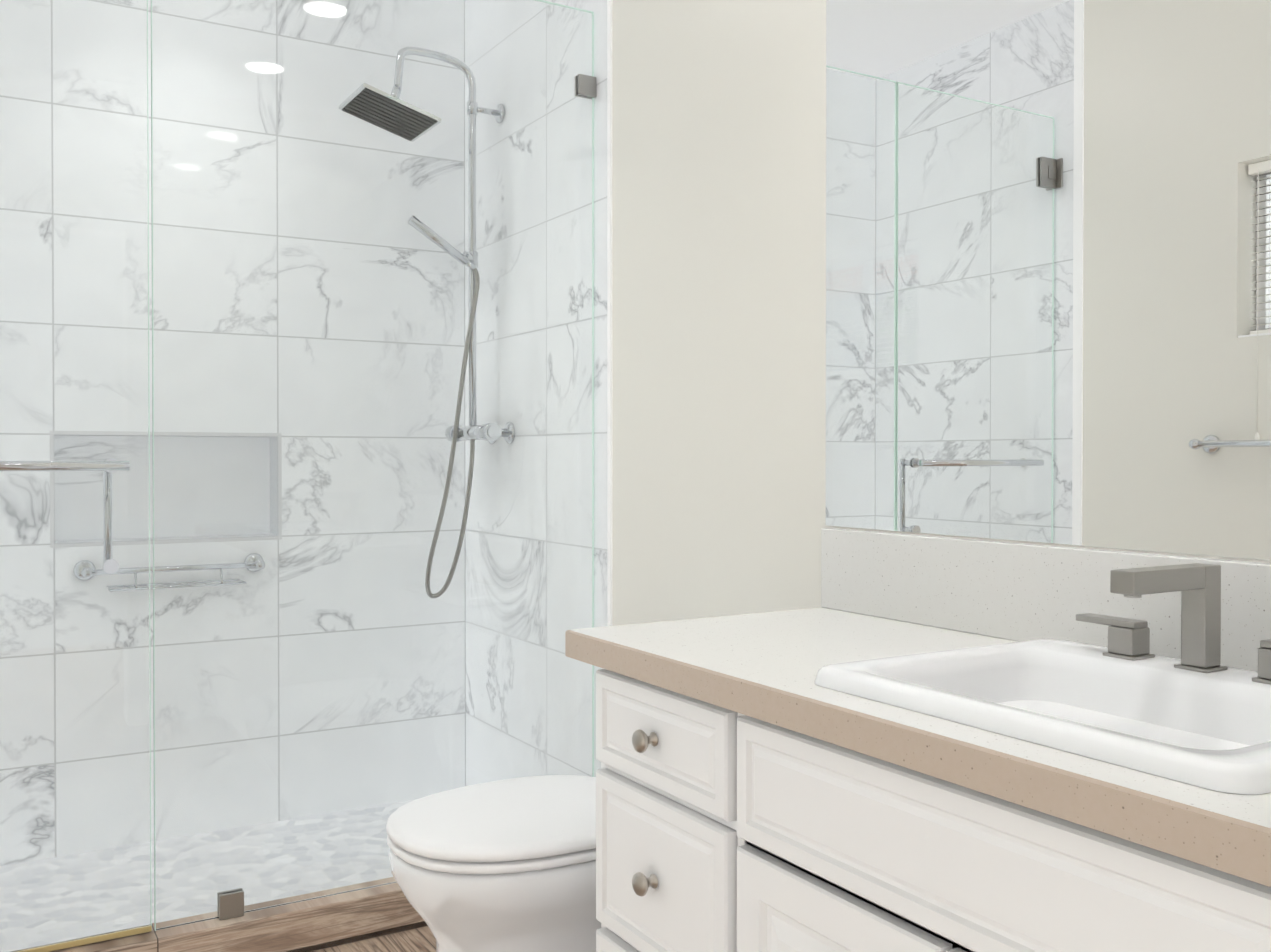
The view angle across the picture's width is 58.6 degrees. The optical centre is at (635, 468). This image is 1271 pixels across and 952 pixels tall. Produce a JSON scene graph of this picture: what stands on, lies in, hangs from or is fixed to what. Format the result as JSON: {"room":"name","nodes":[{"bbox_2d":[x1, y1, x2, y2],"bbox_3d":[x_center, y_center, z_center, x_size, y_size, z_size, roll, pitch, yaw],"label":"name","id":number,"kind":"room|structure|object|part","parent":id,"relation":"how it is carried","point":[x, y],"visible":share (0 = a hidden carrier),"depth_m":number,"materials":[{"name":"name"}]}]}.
{"room":"bathroom","nodes":[
{"label":"bathroom","id":0,"kind":"room"},
{"bbox_2d":[148,0,153,840],"bbox_3d":[-1.256,-0.225,3.038,1.655,2.430,0.120,0,1,-31],"label":"wall","id":1,"kind":"structure","parent":0,"point":[150,374],"depth_m":2.96,"materials":[{"name":"stone"}]},
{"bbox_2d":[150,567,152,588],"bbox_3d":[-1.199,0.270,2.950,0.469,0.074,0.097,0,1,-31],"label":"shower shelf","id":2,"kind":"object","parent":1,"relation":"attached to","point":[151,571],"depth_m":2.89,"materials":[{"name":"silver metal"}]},
{"bbox_2d":[312,926,435,951],"bbox_3d":[0.335,1.065,0.382,1.895,0.100,4.385,0,1,-31],"label":"floor","id":3,"kind":"structure","parent":0,"point":[421,939],"depth_m":2.37,"materials":[{"name":"brown wood"}]},
{"bbox_2d":[386,775,600,951],"bbox_3d":[-0.107,0.668,2.056,0.687,0.663,0.420,0,1,-31],"label":"toilet","id":4,"kind":"object","parent":3,"relation":"on","point":[507,865],"visible":0.46,"depth_m":1.86,"materials":[{"name":"ceramic"}]},
{"bbox_3d":[-0.194,0.620,2.004,0.484,0.047,0.390,0,1,-31],"label":"seat","id":5,"kind":"part","parent":4,"relation":"part of","materials":[{"name":"white plastic"}]},
{"bbox_2d":[565,648,1270,951],"bbox_3d":[0.492,0.647,1.208,0.532,0.718,1.384,0,1,-31],"label":"bathroom vanity","id":6,"kind":"object","parent":3,"relation":"on","point":[723,824],"depth_m":1.20,"materials":[{"name":"white wood"}]},
{"bbox_2d":[565,608,1270,867],"bbox_3d":[0.485,0.268,1.227,0.521,0.040,1.430,0,1,-31],"label":"countertop","id":7,"kind":"structure","parent":6,"relation":"on","point":[747,658],"depth_m":1.18,"materials":[{"name":"beige stone"}]},
{"bbox_2d":[797,632,1270,799],"bbox_3d":[0.510,0.298,1.192,0.424,0.138,0.524,0,1,-31],"label":"sink","id":8,"kind":"object","parent":7,"relation":"in","point":[1203,727],"depth_m":1.26,"materials":[{"name":"white ceramic"}]},
{"bbox_2d":[1073,560,1270,679],"bbox_3d":[0.589,0.169,1.252,0.161,0.118,0.316,0,1,-31],"label":"faucet","id":9,"kind":"object","parent":7,"relation":"on","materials":[{"name":"silver metal"}]},
{"bbox_2d":[544,0,1270,776],"bbox_3d":[0.848,-0.208,1.242,0.120,2.430,5.359,0,1,-31],"label":"wall","id":10,"kind":"structure","parent":0,"point":[718,308],"depth_m":2.29,"materials":[{"name":"paint"}]},
{"bbox_2d":[821,528,1270,663],"bbox_3d":[0.698,0.178,1.353,0.025,0.138,1.430,0,1,-31],"label":"backsplash","id":11,"kind":"structure","parent":10,"relation":"attached to","point":[990,588],"depth_m":1.62,"materials":[{"name":"white stone"}]},
{"bbox_2d":[826,0,1270,560],"bbox_3d":[0.703,-0.444,1.358,0.005,1.101,1.443,0,1,-31],"label":"mirror","id":12,"kind":"object","parent":10,"relation":"attached to","point":[1048,271],"visible":1,"depth_m":1.57,"materials":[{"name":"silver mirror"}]},
{"bbox_3d":[-0.677,-0.200,0.334,0.120,2.430,5.359,0,1,-31],"label":"wall","id":13,"kind":"structure","parent":0,"visible":0},
{"bbox_2d":[607,0,611,625],"bbox_3d":[-0.763,-0.217,2.212,1.655,2.429,0.034,0,1,-31],"label":"trim","id":14,"kind":"structure","parent":13,"relation":"attached to","point":[609,312],"depth_m":2.64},
{"label":"outside","id":15,"kind":"structure","parent":0,"visible":0},
{"bbox_2d":[151,841,427,951],"bbox_3d":[-1.037,1.037,2.683,1.895,0.112,0.974,0,1,-31],"label":"pan","id":16,"kind":"object","parent":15,"point":[336,942],"depth_m":2.42,"materials":[{"name":"wood"}]},
{"bbox_2d":[51,883,426,951],"bbox_3d":[-0.811,0.962,2.303,1.653,0.110,0.090,0,1,-31],"label":"curb","id":17,"kind":"object","parent":16,"relation":"on","point":[305,924],"visible":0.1,"depth_m":2.32,"materials":[{"name":"brown wood"}]},
{"bbox_2d":[0,0,595,951],"bbox_3d":[-0.808,-0.088,2.289,1.654,1.990,0.122,0,1,-31],"label":"glass","id":18,"kind":"object","parent":17,"relation":"on","point":[372,342],"visible":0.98,"depth_m":2.33,"materials":[{"name":"clear glass"}]},
{"bbox_3d":[-1.199,0.093,2.058,0.502,0.222,0.122,0,1,-31],"label":"handle","id":19,"kind":"part","parent":18,"relation":"part of","materials":[{"name":"silver metal"}]}
]}

